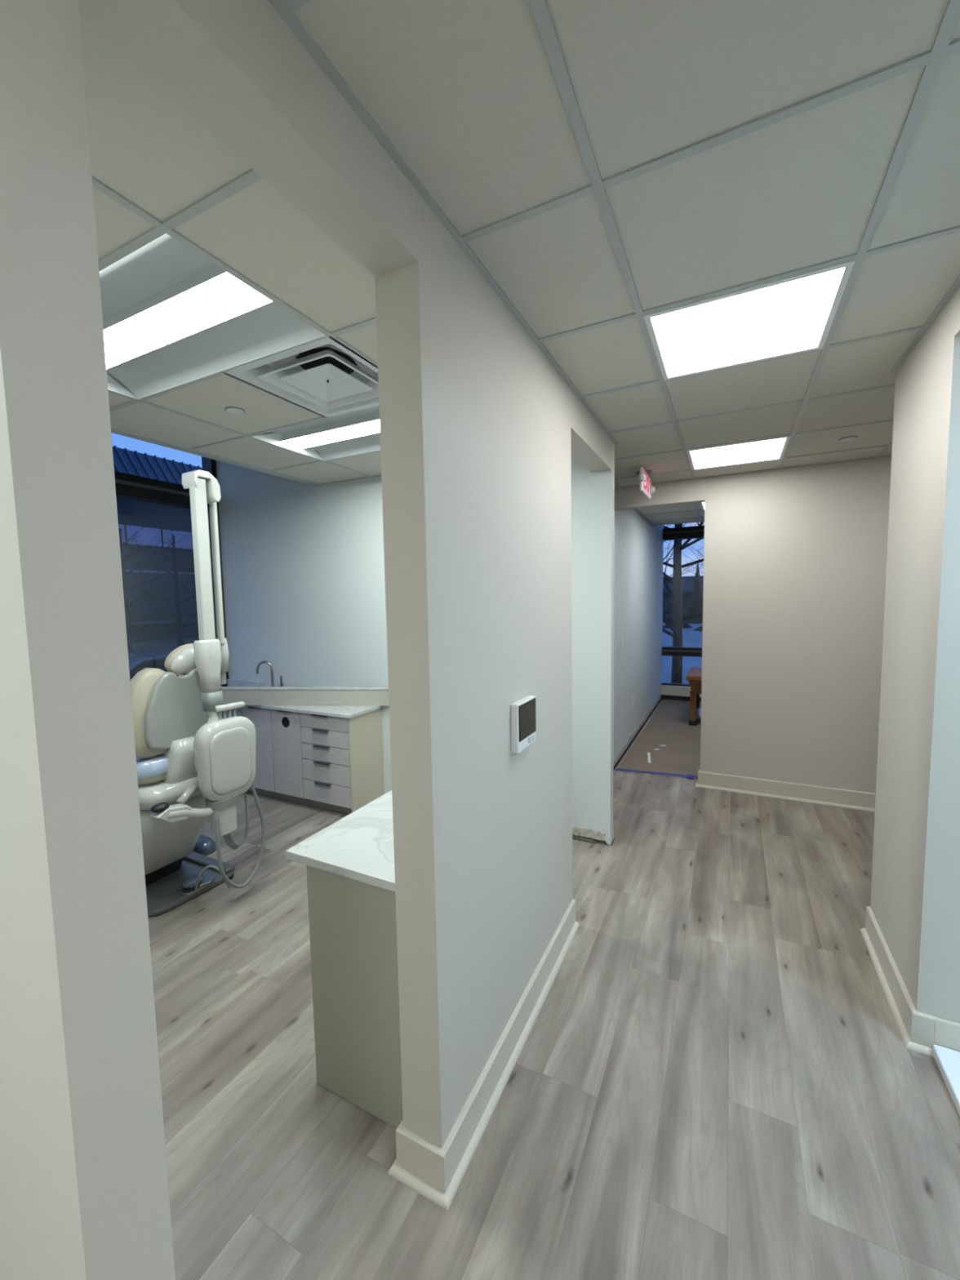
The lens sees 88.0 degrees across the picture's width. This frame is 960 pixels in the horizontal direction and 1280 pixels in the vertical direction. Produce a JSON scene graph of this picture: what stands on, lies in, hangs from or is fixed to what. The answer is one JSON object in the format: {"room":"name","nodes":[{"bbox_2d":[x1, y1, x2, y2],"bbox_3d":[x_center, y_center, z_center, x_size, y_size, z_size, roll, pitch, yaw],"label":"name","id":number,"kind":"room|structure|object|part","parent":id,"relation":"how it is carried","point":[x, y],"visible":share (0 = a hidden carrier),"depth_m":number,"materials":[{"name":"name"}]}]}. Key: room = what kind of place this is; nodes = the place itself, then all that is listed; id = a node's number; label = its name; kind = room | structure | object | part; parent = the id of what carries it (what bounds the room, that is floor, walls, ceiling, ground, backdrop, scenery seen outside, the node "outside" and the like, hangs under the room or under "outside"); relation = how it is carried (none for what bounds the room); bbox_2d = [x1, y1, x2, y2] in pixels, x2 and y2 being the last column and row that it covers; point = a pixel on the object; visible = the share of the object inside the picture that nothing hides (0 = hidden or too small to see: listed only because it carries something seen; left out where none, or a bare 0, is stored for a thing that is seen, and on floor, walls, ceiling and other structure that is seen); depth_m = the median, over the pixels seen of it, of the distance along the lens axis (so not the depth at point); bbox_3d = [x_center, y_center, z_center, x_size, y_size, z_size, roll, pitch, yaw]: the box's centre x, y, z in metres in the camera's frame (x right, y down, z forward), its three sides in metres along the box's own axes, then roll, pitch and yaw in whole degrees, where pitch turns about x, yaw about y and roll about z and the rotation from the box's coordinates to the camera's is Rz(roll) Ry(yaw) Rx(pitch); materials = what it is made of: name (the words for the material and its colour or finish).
{"room":"dental clinic","nodes":[
{"label":"dental clinic","id":0,"kind":"room"},
{"bbox_2d":[0,0,175,1279],"bbox_3d":[-2.168,-0.082,1.446,3.783,3.350,0.102,1,5,27],"label":"wall partition","id":1,"kind":"structure","parent":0,"point":[84,1189],"depth_m":0.60,"materials":[{"name":"grey paint"}]},
{"bbox_2d":[111,426,323,486],"bbox_3d":[-1.997,-1.232,2.920,0.075,0.093,2.858,1,5,27],"label":"trim","id":2,"kind":"structure","parent":1,"relation":"attached to","point":[113,430],"depth_m":3.27,"materials":[{"name":"silver metal"}]},
{"bbox_2d":[78,0,611,1147],"bbox_3d":[-0.623,-0.031,0.460,0.133,3.350,6.262,1,5,27],"label":"wall","id":3,"kind":"structure","parent":0,"point":[480,432],"depth_m":1.40,"materials":[{"name":"grey paint"}]},
{"bbox_2d":[387,898,579,1210],"bbox_3d":[0.118,1.446,1.993,0.203,0.133,1.325,1,5,27],"label":"baseboard","id":4,"kind":"structure","parent":3,"relation":"attached to","point":[435,1172],"depth_m":1.56,"materials":[{"name":"beige wood"}]},
{"bbox_2d":[510,695,536,754],"bbox_3d":[0.164,0.311,1.850,0.032,0.180,0.182,1,5,27],"label":"screen","id":5,"kind":"object","parent":3,"relation":"attached to","point":[523,726],"visible":1,"depth_m":1.80,"materials":[{"name":"white plastic"}]},
{"bbox_2d":[215,441,614,835],"bbox_3d":[-0.828,-0.321,4.090,3.783,3.350,0.132,1,5,27],"label":"wall","id":6,"kind":"structure","parent":0,"point":[303,564],"depth_m":4.17,"materials":[{"name":"grey paint"}]},
{"bbox_2d":[114,456,228,686],"bbox_3d":[-3.181,-0.241,3.631,0.240,3.350,2.896,1,5,27],"label":"window","id":7,"kind":"structure","parent":6,"relation":"in","point":[129,486],"depth_m":4.34,"materials":[{"name":"black metal"}]},
{"bbox_2d":[226,679,315,686],"bbox_3d":[-1.661,0.457,4.497,1.880,0.106,0.018,1,5,27],"label":"backsplash","id":8,"kind":"structure","parent":6,"relation":"attached to","point":[230,682],"depth_m":4.74,"materials":[{"name":"white stone"}]},
{"bbox_2d":[572,826,605,840],"bbox_3d":[0.683,1.323,3.439,0.373,0.066,0.006,1,5,27],"label":"trim","id":9,"kind":"structure","parent":6,"relation":"attached to","point":[588,833],"depth_m":3.40,"materials":[{"name":"paint"}]},
{"bbox_2d":[572,834,606,844],"bbox_3d":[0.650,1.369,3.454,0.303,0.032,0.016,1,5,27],"label":"trim","id":10,"kind":"structure","parent":6,"relation":"attached to","point":[574,837],"depth_m":3.42,"materials":[{"name":"beige wood"}]},
{"bbox_2d":[605,830,613,845],"bbox_3d":[0.883,1.347,3.394,0.037,0.064,0.100,1,5,27],"label":"trim","id":11,"kind":"structure","parent":6,"relation":"attached to","point":[609,839],"depth_m":3.35,"materials":[{"name":"grey paint"}]},
{"bbox_2d":[80,0,959,524],"bbox_3d":[0.299,-1.179,2.183,7.480,0.018,10.340,1,5,27],"label":"ceiling","id":12,"kind":"structure","parent":0,"point":[603,166],"depth_m":1.21,"materials":[{"name":"tile"}]},
{"bbox_2d":[98,233,324,399],"bbox_3d":[-1.236,-1.183,1.842,1.218,0.134,0.608,1,5,27],"label":"recessed light","id":13,"kind":"object","parent":12,"relation":"in","point":[172,317],"visible":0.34,"depth_m":1.80,"materials":[{"name":"grey"}]},
{"bbox_3d":[-1.746,-1.170,2.102,0.050,0.084,0.584,1,5,27],"label":"plate","id":14,"kind":"part","parent":13,"relation":"part of","materials":[{"name":"grey metal"}]},
{"bbox_2d":[102,265,272,368],"bbox_3d":[-1.235,-1.163,1.844,1.186,0.044,0.174,1,5,27],"label":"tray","id":15,"kind":"object","parent":13,"relation":"on","point":[204,297],"depth_m":1.73,"materials":[{"name":"grey plastic"}]},
{"bbox_2d":[224,406,245,414],"bbox_3d":[-1.254,-1.173,2.545,0.096,0.007,0.096,1,5,27],"label":"sprinkler cover","id":16,"kind":"object","parent":12,"relation":"attached to","point":[233,410],"visible":1,"depth_m":2.54,"materials":[{"name":"white metal"}]},
{"bbox_3d":[-1.254,-1.173,2.545,0.084,0.006,0.084,1,5,27],"label":"plate","id":17,"kind":"part","parent":16,"relation":"part of","materials":[{"name":"white paint"}]},
{"bbox_2d":[222,337,378,417],"bbox_3d":[-0.690,-1.255,2.243,0.608,0.206,0.608,1,5,27],"label":"ceiling vent","id":18,"kind":"object","parent":12,"relation":"in","point":[325,379],"visible":0.86,"depth_m":2.23,"materials":[{"name":"white metal"}]},
{"bbox_3d":[-0.689,-1.169,2.250,0.290,0.023,0.290,1,5,27],"label":"plate","id":19,"kind":"part","parent":18,"relation":"part of","materials":[{"name":"white paint"}]},
{"bbox_2d":[253,406,380,460],"bbox_3d":[-0.688,-1.281,2.924,1.218,0.134,0.609,1,5,27],"label":"recessed light","id":20,"kind":"object","parent":12,"relation":"in","point":[357,432],"visible":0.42,"depth_m":3.06,"materials":[{"name":"grey"}]},
{"bbox_3d":[-1.198,-1.268,3.184,0.050,0.084,0.585,1,5,27],"label":"plate","id":21,"kind":"part","parent":20,"relation":"part of","materials":[{"name":"grey"}]},
{"bbox_2d":[635,466,655,499],"bbox_3d":[1.307,-1.245,3.966,0.120,0.184,0.570,1,5,27],"label":"exit sign","id":22,"kind":"object","parent":12,"relation":"attached to","point":[646,487],"visible":1,"depth_m":3.90,"materials":[{"name":"white plastic"}]},
{"bbox_2d":[700,502,704,510],"bbox_3d":[2.695,-1.470,5.329,0.586,0.008,0.586,1,5,27],"label":"recessed light","id":23,"kind":"object","parent":12,"relation":"in","point":[701,504],"visible":0.19,"depth_m":5.44,"materials":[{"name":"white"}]},
{"bbox_2d":[686,435,790,470],"bbox_3d":[1.800,-1.305,3.497,0.602,0.008,0.586,1,5,27],"label":"recessed light","id":24,"kind":"object","parent":12,"relation":"in","point":[770,449],"visible":1,"depth_m":3.47,"materials":[{"name":"white plastic"}]},
{"bbox_2d":[644,260,854,380],"bbox_3d":[0.976,-1.158,1.871,0.602,0.008,0.586,1,5,27],"label":"recessed light","id":25,"kind":"object","parent":12,"relation":"in","point":[794,314],"visible":1,"depth_m":1.81,"materials":[{"name":"white plastic"}]},
{"bbox_2d":[839,435,857,441],"bbox_3d":[2.366,-1.292,3.195,0.096,0.007,0.096,1,5,27],"label":"sprinkler cover","id":26,"kind":"object","parent":12,"relation":"attached to","point":[851,437],"visible":1,"depth_m":3.18,"materials":[{"name":"white metal"}]},
{"bbox_2d":[147,697,959,1279],"bbox_3d":[0.702,1.479,3.011,7.800,0.120,11.750,1,5,27],"label":"floor","id":27,"kind":"structure","parent":0,"point":[715,1077],"depth_m":1.68,"materials":[{"name":"grey laminate"}]},
{"bbox_2d":[129,643,235,916],"bbox_3d":[-2.205,0.745,3.059,1.678,1.454,0.567,1,5,27],"label":"dental chair","id":28,"kind":"object","parent":27,"relation":"on","point":[168,713],"visible":0.61,"depth_m":2.72,"materials":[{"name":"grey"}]},
{"bbox_2d":[137,772,166,785],"bbox_3d":[-2.319,0.707,3.106,1.430,0.165,0.470,1,5,27],"label":"seat cushion","id":29,"kind":"object","parent":28,"relation":"on","point":[144,778],"depth_m":2.65,"materials":[{"name":"beige leather"}]},
{"bbox_2d":[129,667,183,758],"bbox_3d":[-1.747,0.382,2.804,0.140,0.480,0.550,1,5,27],"label":"cushion","id":30,"kind":"object","parent":28,"relation":"on","point":[142,684],"depth_m":2.61,"materials":[{"name":"beige leather"}]},
{"bbox_3d":[-1.602,0.839,2.490,0.068,0.042,0.084,1,5,27],"label":"arm knob","id":31,"kind":"part","parent":28,"relation":"part of","materials":[{"name":"black plastic"}]},
{"bbox_2d":[164,643,193,671],"bbox_3d":[-1.698,0.103,2.855,0.110,0.160,0.223,1,5,27],"label":"cushion","id":32,"kind":"object","parent":28,"relation":"on","point":[171,663],"depth_m":2.77,"materials":[{"name":"beige leather"}]},
{"bbox_3d":[-2.187,1.442,3.134,1.290,0.028,0.490,1,5,27],"label":"plate","id":33,"kind":"part","parent":28,"relation":"part of","materials":[{"name":"grey metal"}]},
{"bbox_3d":[-1.503,0.903,2.666,0.072,0.125,0.373,1,5,22],"label":"arm","id":34,"kind":"part","parent":28,"relation":"part of","materials":[{"name":"grey plastic"}]},
{"bbox_2d":[176,873,215,895],"bbox_3d":[-1.658,1.404,2.891,0.157,0.065,0.175,1,5,27],"label":"foot pedal","id":35,"kind":"object","parent":28,"relation":"on","point":[187,887],"visible":0.91,"depth_m":2.86,"materials":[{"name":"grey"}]},
{"bbox_3d":[-1.587,1.416,2.902,0.038,0.018,0.095,0,5,16],"label":"lever","id":36,"kind":"part","parent":35,"relation":"part of","materials":[{"name":"silver metal"}]},
{"bbox_2d":[181,469,265,889],"bbox_3d":[-1.501,0.244,2.803,0.296,2.338,0.376,1,5,27],"label":"dental delivery unit","id":37,"kind":"object","parent":28,"relation":"attached to","point":[224,748],"visible":1,"depth_m":2.75,"materials":[{"name":"grey plastic"}]},
{"bbox_3d":[-1.525,0.598,2.797,0.095,0.420,0.178,1,5,27],"label":"swan arm","id":38,"kind":"part","parent":37,"relation":"part of","materials":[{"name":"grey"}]},
{"bbox_3d":[-1.550,0.211,2.975,0.052,0.105,0.052,1,5,27],"label":"stem","id":39,"kind":"part","parent":37,"relation":"part of","materials":[{"name":"grey plastic"}]},
{"bbox_3d":[-1.378,0.669,2.764,0.008,0.356,0.256,1,5,27],"label":"panel","id":40,"kind":"part","parent":37,"relation":"part of","materials":[{"name":"grey plastic"}]},
{"bbox_2d":[192,835,216,855],"bbox_3d":[-1.907,1.394,3.387,0.220,0.085,0.120,1,5,27],"label":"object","id":41,"kind":"object","parent":27,"relation":"on","point":[206,846],"visible":0.55,"depth_m":3.33,"materials":[{"name":"blue plastic"}]},
{"bbox_2d":[226,707,251,791],"bbox_3d":[-2.148,0.943,4.570,0.386,0.801,0.404,1,5,27],"label":"base cabinet","id":42,"kind":"object","parent":27,"relation":"on","point":[238,711],"visible":0.02,"depth_m":4.32,"materials":[{"name":"grey"}]},
{"bbox_3d":[-2.225,0.914,4.416,0.382,0.713,0.020,1,5,27],"label":"door","id":43,"kind":"part","parent":42,"relation":"part of","materials":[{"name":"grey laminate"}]},
{"bbox_2d":[241,706,282,799],"bbox_3d":[-1.814,0.951,4.402,0.354,0.801,0.404,1,5,27],"label":"base cabinet","id":44,"kind":"object","parent":27,"relation":"on","point":[264,782],"visible":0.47,"depth_m":4.21,"materials":[{"name":"grey laminate"}]},
{"bbox_2d":[271,709,311,805],"bbox_3d":[-1.505,0.958,4.246,0.330,0.801,0.404,1,5,27],"label":"base cabinet","id":45,"kind":"object","parent":27,"relation":"on","point":[286,725],"visible":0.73,"depth_m":4.08,"materials":[{"name":"grey"}]},
{"bbox_2d":[300,708,384,814],"bbox_3d":[-1.124,0.965,4.053,0.516,0.803,0.404,1,5,27],"label":"base cabinet","id":46,"kind":"object","parent":27,"relation":"on","point":[343,762],"visible":0.88,"depth_m":3.90,"materials":[{"name":"grey"}]},
{"bbox_2d":[244,705,382,718],"bbox_3d":[-1.616,0.542,4.263,1.635,0.025,0.407,1,5,27],"label":"countertop","id":47,"kind":"structure","parent":46,"relation":"on","point":[340,711],"depth_m":3.95,"materials":[{"name":"white stone"}]},
{"bbox_2d":[256,660,284,686],"bbox_3d":[-1.849,0.352,4.402,0.258,0.339,0.058,0,5,8],"label":"faucet","id":48,"kind":"object","parent":47,"relation":"on","point":[263,661],"visible":0.52,"depth_m":4.39,"materials":[{"name":"silver metal"}]},
{"bbox_3d":[-1.904,0.352,4.404,0.151,0.339,0.022,-1,5,-2],"label":"spout","id":49,"kind":"part","parent":48,"relation":"part of","materials":[{"name":"silver metal"}]},
{"bbox_3d":[-1.758,0.419,4.404,0.026,0.201,0.026,1,5,27],"label":"lever handle","id":50,"kind":"part","parent":48,"relation":"part of","materials":[{"name":"silver metal"}]},
{"bbox_2d":[221,686,389,706],"bbox_3d":[-1.702,0.465,4.131,1.999,0.151,0.048,-1,5,6],"label":"backsplash","id":51,"kind":"structure","parent":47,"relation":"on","point":[251,695],"depth_m":4.08,"materials":[{"name":"grey stone"}]},
{"bbox_3d":[-1.248,0.590,3.870,0.160,0.010,0.026,1,5,27],"label":"edge pull","id":52,"kind":"part","parent":46,"relation":"part of","materials":[{"name":"grey metal"}]},
{"bbox_3d":[-1.245,0.706,3.879,0.160,0.010,0.026,1,5,27],"label":"edge pull","id":53,"kind":"part","parent":46,"relation":"part of","materials":[{"name":"grey metal"}]},
{"bbox_3d":[-1.243,0.837,3.890,0.160,0.010,0.026,1,5,27],"label":"edge pull","id":54,"kind":"part","parent":46,"relation":"part of","materials":[{"name":"grey metal"}]},
{"bbox_3d":[-1.241,0.967,3.900,0.160,0.010,0.026,1,5,27],"label":"edge pull","id":55,"kind":"part","parent":46,"relation":"part of","materials":[{"name":"grey metal"}]},
{"bbox_3d":[-1.238,1.135,3.914,0.160,0.010,0.026,1,5,27],"label":"edge pull","id":56,"kind":"part","parent":46,"relation":"part of","materials":[{"name":"grey metal"}]},
{"bbox_3d":[-1.216,0.640,3.879,0.492,0.111,0.020,1,5,27],"label":"drawer","id":57,"kind":"part","parent":46,"relation":"part of","materials":[{"name":"grey laminate"}]},
{"bbox_3d":[-1.213,0.764,3.889,0.492,0.125,0.020,1,5,27],"label":"drawer","id":58,"kind":"part","parent":46,"relation":"part of","materials":[{"name":"grey laminate"}]},
{"bbox_3d":[-1.211,0.894,3.900,0.492,0.125,0.020,1,5,27],"label":"drawer","id":59,"kind":"part","parent":46,"relation":"part of","materials":[{"name":"grey laminate"}]},
{"bbox_3d":[-1.208,1.043,3.912,0.492,0.162,0.020,1,5,27],"label":"drawer","id":60,"kind":"part","parent":46,"relation":"part of","materials":[{"name":"grey laminate"}]},
{"bbox_3d":[-1.205,1.210,3.925,0.492,0.160,0.020,1,5,27],"label":"drawer","id":61,"kind":"part","parent":46,"relation":"part of","materials":[{"name":"grey laminate"}]},
{"bbox_3d":[-0.897,0.970,3.951,0.018,0.803,0.382,1,5,27],"label":"panel","id":62,"kind":"part","parent":46,"relation":"part of","materials":[{"name":"beige laminate"}]},
{"bbox_2d":[306,865,403,1128],"bbox_3d":[-0.138,1.087,2.114,0.444,0.838,1.140,1,5,27],"label":"base cabinet","id":63,"kind":"object","parent":27,"relation":"on","point":[353,923],"visible":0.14,"depth_m":1.61,"materials":[{"name":"beige laminate"}]},
{"bbox_2d":[285,790,395,891],"bbox_3d":[-0.156,0.656,2.067,0.451,0.028,1.230,1,5,27],"label":"countertop","id":64,"kind":"structure","parent":63,"relation":"on","point":[358,846],"depth_m":1.63,"materials":[{"name":"white stone"}]},
{"bbox_2d":[618,701,701,779],"bbox_3d":[3.852,1.156,5.524,3.855,0.002,3.490,1,5,27],"label":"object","id":65,"kind":"structure","parent":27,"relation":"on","point":[669,726],"depth_m":5.61,"materials":[{"name":"grey carpet"}]},
{"bbox_2d":[647,752,651,763],"bbox_3d":[1.757,1.222,5.164,0.028,0.002,0.359,0,5,17],"label":"scrap","id":66,"kind":"object","parent":65,"relation":"on","point":[648,753],"visible":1,"depth_m":5.15,"materials":[{"name":"white paper"}]},
{"bbox_2d":[615,768,697,779],"bbox_3d":[1.685,1.257,4.699,0.781,0.010,0.103,1,5,24],"label":"tape","id":67,"kind":"object","parent":65,"relation":"on","point":[688,776],"visible":0.91,"depth_m":4.69,"materials":[{"name":"blue plastic"}]},
{"bbox_2d":[685,666,702,725],"bbox_3d":[3.307,0.759,6.474,1.100,0.657,0.870,1,5,27],"label":"wooden workbench","id":68,"kind":"object","parent":65,"relation":"on","point":[694,676],"visible":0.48,"depth_m":6.40,"materials":[{"name":"orange wood"}]},
{"bbox_3d":[2.760,0.849,6.433,0.075,0.390,0.070,1,5,27],"label":"leg","id":69,"kind":"part","parent":68,"relation":"part of","materials":[{"name":"orange wood"}]},
{"bbox_3d":[3.031,0.800,6.966,0.075,0.390,0.070,1,5,27],"label":"leg","id":70,"kind":"part","parent":68,"relation":"part of","materials":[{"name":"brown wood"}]},
{"bbox_2d":[696,707,701,718],"bbox_3d":[3.271,0.990,6.524,0.900,0.035,0.490,1,5,27],"label":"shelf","id":71,"kind":"object","parent":68,"relation":"attached to","point":[698,709],"depth_m":6.61,"materials":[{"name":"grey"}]},
{"bbox_2d":[932,1044,959,1115],"bbox_3d":[2.318,1.558,0.688,2.220,0.040,1.382,1,5,27],"label":"platform","id":72,"kind":"object","parent":27,"relation":"on","point":[948,1060],"visible":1,"depth_m":1.71,"materials":[{"name":"white plastic"}]},
{"bbox_2d":[613,509,663,760],"bbox_3d":[2.059,-0.576,6.406,0.120,3.320,3.780,1,5,27],"label":"wall","id":73,"kind":"structure","parent":0,"point":[638,544],"depth_m":5.81,"materials":[{"name":"grey paint"}]},
{"bbox_2d":[613,696,660,765],"bbox_3d":[2.104,1.062,6.430,0.004,0.072,3.640,1,5,27],"label":"trim","id":74,"kind":"structure","parent":73,"relation":"attached to","point":[619,755],"depth_m":5.95,"materials":[{"name":"paint"}]},
{"bbox_2d":[613,697,662,769],"bbox_3d":[2.101,1.108,6.458,0.055,0.012,3.800,1,5,27],"label":"trim","id":75,"kind":"structure","parent":73,"relation":"attached to","point":[651,713],"depth_m":5.88,"materials":[{"name":"black rubber"}]},
{"bbox_2d":[652,520,704,525],"bbox_3d":[4.184,-1.594,5.997,4.000,0.093,0.050,1,5,27],"label":"trim","id":76,"kind":"structure","parent":73,"relation":"attached to","point":[697,521],"depth_m":6.75,"materials":[{"name":"silver metal"}]},
{"bbox_2d":[660,525,704,702],"bbox_3d":[4.750,-0.672,7.160,4.000,3.350,0.240,1,5,27],"label":"window","id":77,"kind":"structure","parent":73,"relation":"in","point":[676,691],"depth_m":7.92,"materials":[{"name":"black metal"}]},
{"bbox_2d":[614,456,891,793],"bbox_3d":[2.217,-0.382,4.152,5.800,3.350,0.117,1,5,27],"label":"wall","id":78,"kind":"structure","parent":0,"point":[795,558],"depth_m":3.97,"materials":[{"name":"grey paint"}]},
{"bbox_2d":[695,769,875,812],"bbox_3d":[3.357,1.251,3.657,3.254,0.133,0.072,1,5,27],"label":"baseboard","id":79,"kind":"structure","parent":78,"relation":"attached to","point":[857,800],"depth_m":4.06,"materials":[{"name":"beige"}]},
{"bbox_2d":[870,285,959,1022],"bbox_3d":[1.607,0.035,-0.853,2.362,3.350,5.927,1,5,27],"label":"wall","id":80,"kind":"structure","parent":0,"point":[915,902],"depth_m":1.84,"materials":[{"name":"grey paint"}]},
{"bbox_2d":[860,906,934,1057],"bbox_3d":[1.760,1.405,2.121,0.082,0.133,0.721,1,5,27],"label":"baseboard","id":81,"kind":"structure","parent":80,"relation":"attached to","point":[916,1028],"depth_m":1.97,"materials":[{"name":"beige"}]},
{"bbox_2d":[933,1016,959,1051],"bbox_3d":[2.680,1.456,1.284,2.315,0.133,0.016,1,5,27],"label":"baseboard","id":82,"kind":"structure","parent":80,"relation":"attached to","point":[947,1033],"depth_m":1.78,"materials":[{"name":"beige"}]},
{"label":"outside","id":83,"kind":"structure","parent":0,"visible":0},
{"bbox_2d":[132,637,199,649],"bbox_3d":[-19.953,0.029,32.610,55.000,0.250,100.000,1,5,27],"label":"lawn","id":84,"kind":"structure","parent":83,"point":[138,645],"depth_m":28.72,"materials":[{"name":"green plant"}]},
{"bbox_2d":[119,511,175,650],"bbox_3d":[-9.970,-1.164,13.839,2.349,4.794,2.370,1,5,27],"label":"bare tree","id":85,"kind":"object","parent":84,"relation":"on","point":[129,637],"visible":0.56,"depth_m":13.77,"materials":[{"name":"black plant"}]},
{"bbox_2d":[128,645,180,680],"bbox_3d":[-5.484,0.888,8.375,1.720,1.420,4.493,1,5,27],"label":"parked car","id":86,"kind":"object","parent":84,"relation":"on","point":[139,660],"visible":0.02,"depth_m":7.64,"materials":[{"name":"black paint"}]},
{"bbox_3d":[-5.427,0.388,8.465,1.720,0.320,2.500,1,5,27],"label":"glass","id":87,"kind":"part","parent":86,"relation":"part of","materials":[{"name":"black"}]},
{"bbox_2d":[112,445,202,642],"bbox_3d":[-23.921,-6.367,36.294,12.340,12.050,60.000,1,5,27],"label":"office building","id":88,"kind":"structure","parent":84,"relation":"on","point":[133,513],"depth_m":31.13,"materials":[{"name":"blue metal"}]},
{"bbox_3d":[-18.584,-1.376,34.039,0.500,0.170,60.000,1,5,27],"label":"rail","id":89,"kind":"part","parent":88,"relation":"part of","materials":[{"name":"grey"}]},
{"bbox_2d":[127,524,197,645],"bbox_3d":[-10.014,-1.355,16.575,2.431,4.736,2.828,-1,5,-1],"label":"bare tree","id":90,"kind":"object","parent":84,"relation":"on","point":[180,625],"visible":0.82,"depth_m":16.52,"materials":[{"name":"black plant"}]},
{"bbox_2d":[159,547,197,621],"bbox_3d":[-13.195,-1.988,23.014,2.864,5.075,2.634,-3,5,-27],"label":"bare tree","id":91,"kind":"object","parent":84,"relation":"on","point":[193,548],"visible":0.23,"depth_m":22.64,"materials":[{"name":"black plant"}]},
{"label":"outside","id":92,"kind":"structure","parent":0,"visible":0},
{"bbox_2d":[662,622,702,684],"bbox_3d":[44.670,-2.526,49.536,45.000,0.250,111.250,1,5,27],"label":"snow","id":93,"kind":"object","parent":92,"point":[691,637],"depth_m":18.15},
{"bbox_2d":[662,588,693,628],"bbox_3d":[13.695,-2.671,34.490,2.073,3.600,2.488,1,5,27],"label":"evergreen tree","id":94,"kind":"object","parent":93,"relation":"on","point":[669,610],"visible":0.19,"depth_m":34.06,"materials":[{"name":"plant"}]},
{"bbox_2d":[662,524,702,582],"bbox_3d":[7.654,-4.269,23.783,5.767,8.737,4.716,-2,5,-14],"label":"bare tree","id":95,"kind":"object","parent":93,"relation":"on","point":[671,524],"visible":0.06,"depth_m":23.16,"materials":[{"name":"black plant"}]},
{"bbox_2d":[662,521,704,683],"bbox_3d":[3.915,-3.288,9.950,6.758,9.151,6.362,2,6,36],"label":"bare tree","id":96,"kind":"object","parent":93,"relation":"on","point":[676,596],"visible":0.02,"depth_m":10.64,"materials":[{"name":"black plant"}]},
{"bbox_2d":[662,575,703,616],"bbox_3d":[21.574,-3.850,44.786,10.000,4.000,8.300,1,5,27],"label":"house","id":97,"kind":"structure","parent":93,"relation":"on","point":[687,582],"depth_m":43.25,"materials":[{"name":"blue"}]},
{"bbox_2d":[681,524,703,577],"bbox_3d":[12.512,-3.987,25.782,4.510,7.677,5.576,2,5,32],"label":"bare tree","id":98,"kind":"object","parent":93,"relation":"on","point":[695,524],"visible":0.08,"depth_m":24.99,"materials":[{"name":"black plant"}]},
{"bbox_2d":[687,563,702,623],"bbox_3d":[17.232,-3.776,39.280,1.791,4.900,1.843,-2,5,-9],"label":"evergreen tree","id":99,"kind":"object","parent":93,"relation":"on","point":[696,602],"visible":0.88,"depth_m":39.04,"materials":[{"name":"plant"}]},
{"bbox_2d":[693,606,702,631],"bbox_3d":[15.027,-2.863,30.361,3.233,4.600,3.225,-1,5,-2],"label":"evergreen tree","id":100,"kind":"object","parent":93,"relation":"on","point":[700,628],"visible":0.02,"depth_m":30.96,"materials":[{"name":"plant"}]}
]}

